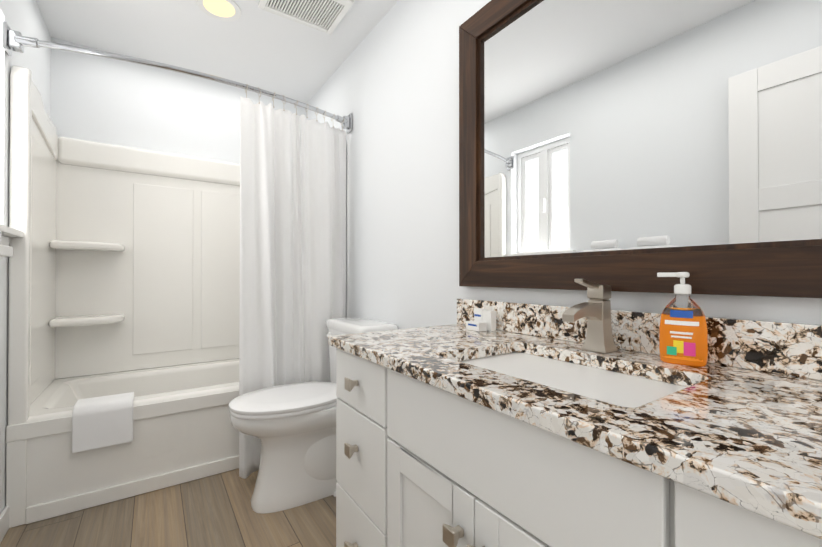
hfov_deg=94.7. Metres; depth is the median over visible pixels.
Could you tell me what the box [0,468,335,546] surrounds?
floor
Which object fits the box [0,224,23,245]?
window sill
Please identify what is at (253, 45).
ceiling
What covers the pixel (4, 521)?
baseboard
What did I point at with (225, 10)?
recessed light
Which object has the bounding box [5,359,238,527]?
tub
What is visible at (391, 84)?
wall
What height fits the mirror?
1.020 m
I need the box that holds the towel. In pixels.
[72,392,133,452]
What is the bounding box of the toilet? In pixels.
[229,317,397,513]
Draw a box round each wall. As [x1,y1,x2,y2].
[0,0,50,513]
[51,37,306,378]
[307,0,821,328]
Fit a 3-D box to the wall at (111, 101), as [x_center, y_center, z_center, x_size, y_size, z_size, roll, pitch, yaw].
[-1.512,-0.163,2.689,1.524,2.440,0.120,0,0,-34]
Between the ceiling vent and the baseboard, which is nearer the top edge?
the ceiling vent
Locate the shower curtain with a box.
[3,21,351,478]
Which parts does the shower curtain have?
rail rod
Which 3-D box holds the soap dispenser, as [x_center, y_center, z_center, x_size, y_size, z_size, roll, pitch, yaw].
[0.588,0.096,0.822,0.057,0.198,0.088,0,0,-34]
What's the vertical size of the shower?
1.930 m
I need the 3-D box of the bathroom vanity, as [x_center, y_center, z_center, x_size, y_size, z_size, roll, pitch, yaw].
[0.412,0.634,0.695,0.576,0.819,1.563,0,0,-34]
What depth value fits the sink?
0.84 m
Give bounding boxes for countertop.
[328,323,821,522]
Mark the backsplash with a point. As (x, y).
(785, 348)
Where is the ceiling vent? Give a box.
[258,0,353,34]
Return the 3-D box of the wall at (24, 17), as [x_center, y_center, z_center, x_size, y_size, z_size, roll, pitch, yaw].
[-1.047,-0.176,0.544,0.120,2.440,3.950,0,0,-34]
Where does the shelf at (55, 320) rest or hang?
attached to the shower
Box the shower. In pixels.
[5,66,239,527]
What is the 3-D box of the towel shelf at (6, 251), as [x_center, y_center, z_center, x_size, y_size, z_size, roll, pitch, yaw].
[-1.001,0.109,0.743,0.178,0.672,0.610,0,0,-34]
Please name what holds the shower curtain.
attached to the wall at (24, 17)
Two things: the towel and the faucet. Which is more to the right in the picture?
the faucet
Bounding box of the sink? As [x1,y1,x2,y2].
[448,347,695,406]
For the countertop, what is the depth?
0.54 m
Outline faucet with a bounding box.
[560,279,619,354]
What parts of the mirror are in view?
frame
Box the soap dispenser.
[657,272,707,366]
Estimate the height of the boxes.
0.072 m
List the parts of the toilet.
seat, bowl, seat lid, tank, tank lid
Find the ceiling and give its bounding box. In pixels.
[36,0,397,103]
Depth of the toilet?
1.71 m
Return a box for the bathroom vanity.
[328,343,821,546]
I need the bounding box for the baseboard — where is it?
[0,506,8,542]
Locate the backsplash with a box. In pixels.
[457,299,821,378]
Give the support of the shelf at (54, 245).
attached to the shower
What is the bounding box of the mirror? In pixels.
[459,0,821,297]
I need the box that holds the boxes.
[466,308,495,331]
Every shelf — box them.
[0,231,12,256]
[49,240,124,251]
[49,314,124,326]
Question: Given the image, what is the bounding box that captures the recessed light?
[196,0,240,20]

